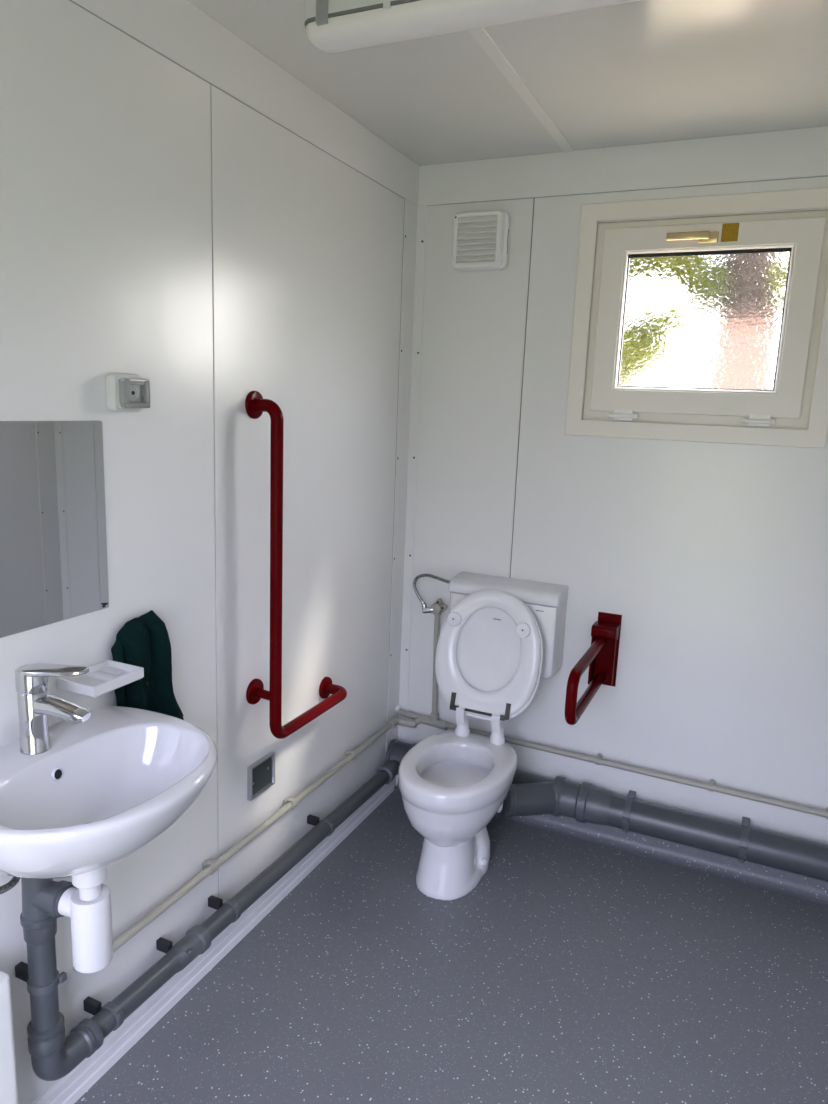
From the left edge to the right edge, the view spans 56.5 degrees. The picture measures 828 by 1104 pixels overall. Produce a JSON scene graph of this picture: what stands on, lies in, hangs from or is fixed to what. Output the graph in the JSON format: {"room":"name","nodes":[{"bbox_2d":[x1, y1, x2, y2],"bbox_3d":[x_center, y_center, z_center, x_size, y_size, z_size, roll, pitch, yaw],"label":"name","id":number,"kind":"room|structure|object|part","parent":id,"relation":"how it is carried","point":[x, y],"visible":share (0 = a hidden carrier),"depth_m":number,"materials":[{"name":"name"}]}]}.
{"room":"public restroom","nodes":[
{"label":"public restroom","id":0,"kind":"room"},
{"bbox_2d":[0,0,403,1103],"bbox_3d":[-0.693,0.028,1.587,0.080,2.440,3.160,7,12,24],"label":"wall","id":1,"kind":"structure","parent":0,"point":[157,226],"depth_m":1.84,"materials":[{"name":"paint"}]},
{"bbox_2d":[0,876,20,893],"bbox_3d":[-0.752,0.565,1.319,0.092,0.069,0.218,3,11,5],"label":"supply hose","id":2,"kind":"object","parent":1,"relation":"attached to","point":[6,887],"visible":0.47,"depth_m":1.35,"materials":[{"name":"metal"}]},
{"bbox_2d":[0,421,108,637],"bbox_3d":[-0.762,-0.027,1.312,0.005,0.387,0.606,7,12,24],"label":"mirror","id":3,"kind":"object","parent":1,"relation":"attached to","point":[53,542],"visible":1,"depth_m":1.46,"materials":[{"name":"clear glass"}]},
{"bbox_2d":[57,660,143,697],"bbox_3d":[-0.633,0.256,1.561,0.098,0.024,0.132,7,12,24],"label":"soap dish","id":4,"kind":"object","parent":1,"relation":"attached to","point":[106,676],"visible":0.98,"depth_m":1.55,"materials":[{"name":"white ceramic"}]},
{"bbox_2d":[0,706,216,878],"bbox_3d":[-0.572,0.459,1.382,0.400,0.165,0.483,7,12,24],"label":"washbasin","id":5,"kind":"object","parent":1,"relation":"attached to","point":[107,785],"visible":0.99,"depth_m":1.40,"materials":[{"name":"white ceramic"}]},
{"bbox_2d":[15,663,90,754],"bbox_3d":[-0.653,0.285,1.393,0.139,0.168,0.054,5,11,14],"label":"tap","id":6,"kind":"object","parent":5,"relation":"on","point":[35,705],"visible":1,"depth_m":1.38,"materials":[{"name":"silver metal"}]},
{"bbox_3d":[-0.648,0.213,1.382,0.136,0.021,0.051,4,11,11],"label":"lever","id":7,"kind":"part","parent":6,"relation":"part of","materials":[{"name":"silver metal"}]},
{"bbox_3d":[-0.642,0.280,1.393,0.112,0.042,0.039,4,11,11],"label":"spout","id":8,"kind":"part","parent":6,"relation":"part of","materials":[{"name":"silver metal"}]},
{"bbox_2d":[58,866,112,972],"bbox_3d":[-0.609,0.664,1.435,0.092,0.240,0.071,7,12,24],"label":"trap","id":9,"kind":"object","parent":5,"relation":"attached to","point":[88,907],"visible":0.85,"depth_m":1.41,"materials":[{"name":"white plastic"}]},
{"bbox_3d":[-0.635,0.658,1.442,0.034,0.049,0.049,6,11,19],"label":"outlet arm","id":10,"kind":"part","parent":9,"relation":"part of","materials":[{"name":"white plastic"}]},
{"bbox_2d":[70,884,112,972],"bbox_3d":[-0.601,0.701,1.438,0.071,0.139,0.071,7,12,24],"label":"cup","id":11,"kind":"object","parent":9,"relation":"on","point":[90,913],"depth_m":1.41,"materials":[{"name":"white plastic"}]},
{"bbox_2d":[106,373,149,411],"bbox_3d":[-0.583,-0.326,1.575,0.049,0.076,0.078,7,12,24],"label":"wall socket","id":12,"kind":"object","parent":1,"relation":"attached to","point":[124,392],"visible":1,"depth_m":1.55,"materials":[{"name":"plastic"}]},
{"bbox_3d":[-0.579,-0.323,1.576,0.005,0.062,0.066,7,12,24],"label":"plate","id":13,"kind":"part","parent":12,"relation":"part of","materials":[{"name":"white plastic"}]},
{"bbox_2d":[111,610,183,719],"bbox_3d":[-0.580,0.272,1.731,0.053,0.288,0.216,7,12,24],"label":"towel","id":14,"kind":"object","parent":1,"relation":"hanging from","point":[143,641],"visible":0.73,"depth_m":1.70,"materials":[{"name":"green fabric"}]},
{"bbox_2d":[15,761,398,1080],"bbox_3d":[-0.399,0.703,2.179,0.129,0.564,1.594,7,12,24],"label":"drain pipe","id":15,"kind":"object","parent":1,"relation":"attached to","point":[54,1056],"visible":0.93,"depth_m":1.62,"materials":[{"name":"grey plastic"}]},
{"bbox_2d":[376,761,398,783],"bbox_3d":[-0.096,0.829,2.905,0.067,0.066,0.080,7,12,24],"label":"socket","id":16,"kind":"object","parent":15,"relation":"attached to","point":[391,768],"depth_m":2.87,"materials":[{"name":"grey plastic"}]},
{"bbox_2d":[32,779,394,1103],"bbox_3d":[-0.703,1.147,1.764,0.014,0.078,2.960,7,12,24],"label":"baseboard","id":17,"kind":"structure","parent":1,"relation":"attached to","point":[68,1089],"depth_m":2.00,"materials":[{"name":"white plastic"}]},
{"bbox_2d":[69,0,418,205],"bbox_3d":[-0.611,-1.050,1.362,0.006,0.133,3.000,7,12,24],"label":"trim","id":18,"kind":"structure","parent":1,"relation":"attached to","point":[178,31],"depth_m":1.84,"materials":[{"name":"metal"}]},
{"bbox_2d":[73,717,416,972],"bbox_3d":[-0.382,0.773,2.336,0.095,0.040,1.560,8,12,26],"label":"pipe","id":19,"kind":"object","parent":1,"relation":"attached to","point":[209,867],"visible":0.8,"depth_m":2.13,"materials":[{"name":"beige plastic"}]},
{"bbox_2d":[247,751,274,800],"bbox_3d":[-0.439,0.643,2.215,0.014,0.100,0.115,7,12,24],"label":"hatch","id":20,"kind":"object","parent":1,"relation":"attached to","point":[260,774],"visible":1,"depth_m":2.21,"materials":[{"name":"metal"}]},
{"bbox_3d":[-0.443,0.643,2.217,0.005,0.087,0.102,7,12,24],"label":"plate","id":21,"kind":"part","parent":20,"relation":"part of","materials":[{"name":"grey metal"}]},
{"bbox_2d":[245,391,346,738],"bbox_3d":[-0.309,0.035,2.232,0.096,0.971,0.455,7,12,24],"label":"grab rail","id":22,"kind":"object","parent":1,"relation":"attached to","point":[255,405],"visible":1,"depth_m":2.04,"materials":[{"name":"red metal"}]},
{"bbox_2d":[385,199,427,786],"bbox_3d":[-0.035,-0.125,2.871,0.041,2.209,0.104,7,12,24],"label":"trim","id":23,"kind":"structure","parent":1,"relation":"attached to","point":[415,217],"depth_m":2.85,"materials":[{"name":"metal"}]},
{"bbox_2d":[74,786,827,1103],"bbox_3d":[0.136,1.316,1.423,2.010,0.060,3.160,7,12,24],"label":"floor","id":24,"kind":"structure","parent":0,"point":[574,971],"depth_m":2.04,"materials":[{"name":"plastic"}]},
{"bbox_2d":[0,971,17,1103],"bbox_3d":[-0.903,1.044,1.158,0.093,0.492,0.641,7,12,24],"label":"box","id":25,"kind":"object","parent":24,"relation":"on","point":[8,1077],"visible":1,"depth_m":1.39,"materials":[{"name":"white"}]},
{"bbox_2d":[399,589,542,900],"bbox_3d":[0.162,0.614,2.513,0.380,0.909,0.553,7,12,24],"label":"toilet","id":26,"kind":"object","parent":24,"relation":"on","point":[489,656],"visible":1,"depth_m":2.58,"materials":[{"name":"white ceramic"}]},
{"bbox_3d":[0.141,0.516,2.652,0.032,0.061,0.019,7,12,24],"label":"hinge plate","id":27,"kind":"part","parent":26,"relation":"part of","materials":[{"name":"metal"}]},
{"bbox_3d":[0.134,0.788,2.507,0.346,0.238,0.464,7,12,24],"label":"bowl","id":28,"kind":"part","parent":26,"relation":"part of","materials":[{"name":"white ceramic"}]},
{"bbox_3d":[0.169,0.582,2.672,0.053,0.110,0.062,7,12,24],"label":"hinge post","id":29,"kind":"part","parent":26,"relation":"part of","materials":[{"name":"white plastic"}]},
{"bbox_3d":[0.222,0.545,2.619,0.208,0.010,0.010,7,12,24],"label":"hinge rod","id":30,"kind":"part","parent":26,"relation":"part of","materials":[{"name":"metal"}]},
{"bbox_3d":[0.251,0.344,2.638,0.372,0.420,0.125,7,12,24],"label":"seat","id":31,"kind":"part","parent":26,"relation":"part of","materials":[{"name":"white plastic"}]},
{"bbox_3d":[0.259,0.350,2.657,0.380,0.434,0.133,7,12,24],"label":"lid","id":32,"kind":"part","parent":26,"relation":"part of","materials":[{"name":"white plastic"}]},
{"bbox_3d":[0.285,0.596,2.621,0.053,0.110,0.062,7,12,24],"label":"hinge post","id":33,"kind":"part","parent":26,"relation":"part of","materials":[{"name":"white plastic"}]},
{"bbox_3d":[0.305,0.536,2.579,0.032,0.061,0.019,7,12,24],"label":"hinge plate","id":34,"kind":"part","parent":26,"relation":"part of","materials":[{"name":"metal"}]},
{"bbox_2d":[187,0,827,165],"bbox_3d":[0.230,-1.044,0.970,2.010,0.070,3.160,7,12,24],"label":"ceiling","id":35,"kind":"structure","parent":0,"point":[642,71],"depth_m":1.91,"materials":[{"name":"paint"}]},
{"bbox_2d":[305,0,639,52],"bbox_3d":[0.373,-1.024,1.345,1.290,0.100,0.116,7,12,24],"label":"ceiling lamp","id":36,"kind":"object","parent":35,"relation":"attached to","point":[331,26],"visible":1,"depth_m":1.49,"materials":[{"name":"white plastic"},{"name":"grey metal"}]},
{"bbox_2d":[468,28,573,151],"bbox_3d":[-0.128,-1.053,1.132,0.034,0.004,2.994,7,12,24],"label":"trim","id":37,"kind":"structure","parent":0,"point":[480,35],"depth_m":1.97,"materials":[{"name":"white"}]},
{"bbox_2d":[406,176,827,844],"bbox_3d":[0.827,-0.101,2.575,2.010,2.440,0.080,7,12,24],"label":"wall","id":38,"kind":"structure","parent":0,"point":[712,558],"depth_m":2.60,"materials":[{"name":"paint"}]},
{"bbox_2d":[452,210,510,270],"bbox_3d":[0.225,-1.056,2.613,0.191,0.186,0.058,7,12,24],"label":"vent","id":39,"kind":"object","parent":38,"relation":"attached to","point":[481,239],"visible":1,"depth_m":2.59,"materials":[{"name":"white plastic"}]},
{"bbox_2d":[449,572,568,678],"bbox_3d":[0.326,0.263,2.758,0.405,0.322,0.124,7,12,24],"label":"cistern","id":40,"kind":"object","parent":38,"relation":"attached to","point":[547,602],"visible":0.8,"depth_m":2.66,"materials":[{"name":"white plastic"}]},
{"bbox_3d":[0.332,0.130,2.732,0.405,0.052,0.124,7,12,24],"label":"lid","id":41,"kind":"part","parent":40,"relation":"part of","materials":[{"name":"white plastic"}]},
{"bbox_2d":[565,612,621,724],"bbox_3d":[0.563,0.376,2.457,0.089,0.258,0.501,7,12,24],"label":"grab rail","id":42,"kind":"object","parent":38,"relation":"attached to","point":[601,657],"visible":1,"depth_m":2.59,"materials":[{"name":"red metal"}]},
{"bbox_3d":[0.551,0.401,2.450,0.033,0.178,0.472,7,12,24],"label":"arm","id":43,"kind":"part","parent":42,"relation":"part of","materials":[{"name":"red metal"}]},
{"bbox_3d":[0.670,0.338,2.677,0.080,0.258,0.006,7,12,24],"label":"wall plate","id":44,"kind":"part","parent":42,"relation":"part of","materials":[{"name":"red metal"}]},
{"bbox_2d":[384,739,827,881],"bbox_3d":[0.718,0.914,2.614,1.842,0.145,0.266,7,12,24],"label":"pipe","id":45,"kind":"object","parent":38,"relation":"attached to","point":[528,794],"visible":0.85,"depth_m":2.59,"materials":[{"name":"grey plastic"}]},
{"bbox_2d":[384,739,416,774],"bbox_3d":[-0.018,0.811,3.002,0.160,0.138,0.138,6,12,19],"label":"socket","id":46,"kind":"object","parent":45,"relation":"attached to","point":[396,750],"depth_m":2.97,"materials":[{"name":"grey plastic"}]},
{"bbox_2d":[394,775,827,904],"bbox_3d":[0.763,1.008,2.731,1.836,0.100,0.040,7,12,24],"label":"baseboard","id":47,"kind":"structure","parent":38,"relation":"attached to","point":[796,885],"depth_m":2.67,"materials":[{"name":"plastic"}]},
{"bbox_2d":[396,616,827,818],"bbox_3d":[0.771,0.544,2.634,1.845,0.476,0.060,7,12,24],"label":"pipe","id":48,"kind":"object","parent":38,"relation":"attached to","point":[433,721],"visible":0.97,"depth_m":2.72,"materials":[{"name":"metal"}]},
{"bbox_2d":[421,598,446,615],"bbox_3d":[0.077,0.206,2.894,0.091,0.063,0.060,7,12,24],"label":"valve","id":49,"kind":"object","parent":48,"relation":"attached to","point":[439,606],"visible":1,"depth_m":2.88,"materials":[{"name":"metal"}]},
{"bbox_2d":[422,607,432,613],"bbox_3d":[0.059,0.217,2.890,0.055,0.032,0.025,3,11,6],"label":"outlet","id":50,"kind":"object","parent":49,"relation":"attached to","point":[425,610],"depth_m":2.88,"materials":[{"name":"metal"}]},
{"bbox_2d":[413,574,449,602],"bbox_3d":[0.074,0.142,2.865,0.173,0.118,0.014,7,12,25],"label":"supply hose","id":51,"kind":"object","parent":49,"relation":"attached to","point":[420,575],"visible":0.84,"depth_m":2.88,"materials":[{"name":"metal"}]},
{"bbox_2d":[418,126,827,205],"bbox_3d":[0.852,-1.177,2.329,1.850,0.133,0.006,7,12,24],"label":"trim","id":52,"kind":"structure","parent":38,"relation":"attached to","point":[794,153],"depth_m":2.40,"materials":[{"name":"metal"}]},
{"bbox_2d":[565,187,827,448],"bbox_3d":[0.892,-0.717,2.406,0.789,0.735,0.127,7,12,24],"label":"window","id":53,"kind":"structure","parent":38,"relation":"in","point":[703,329],"depth_m":2.39,"materials":[{"name":"plastic"}]},
{"bbox_3d":[0.833,-0.958,2.340,0.124,0.023,0.034,7,12,24],"label":"lever","id":54,"kind":"part","parent":53,"relation":"part of","materials":[{"name":"gold metal"}]},
{"bbox_3d":[0.894,-0.722,2.409,0.471,0.414,0.006,7,12,24],"label":"pane","id":55,"kind":"part","parent":53,"relation":"part of","materials":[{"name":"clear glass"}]},
{"bbox_3d":[0.895,-0.721,2.413,0.632,0.572,0.062,7,12,24],"label":"sash","id":56,"kind":"part","parent":53,"relation":"part of","materials":[{"name":"plastic"}]},
{"bbox_3d":[0.893,-0.953,2.334,0.055,0.032,0.010,7,12,24],"label":"handle","id":57,"kind":"part","parent":53,"relation":"part of","materials":[{"name":"gold metal"}]}
]}

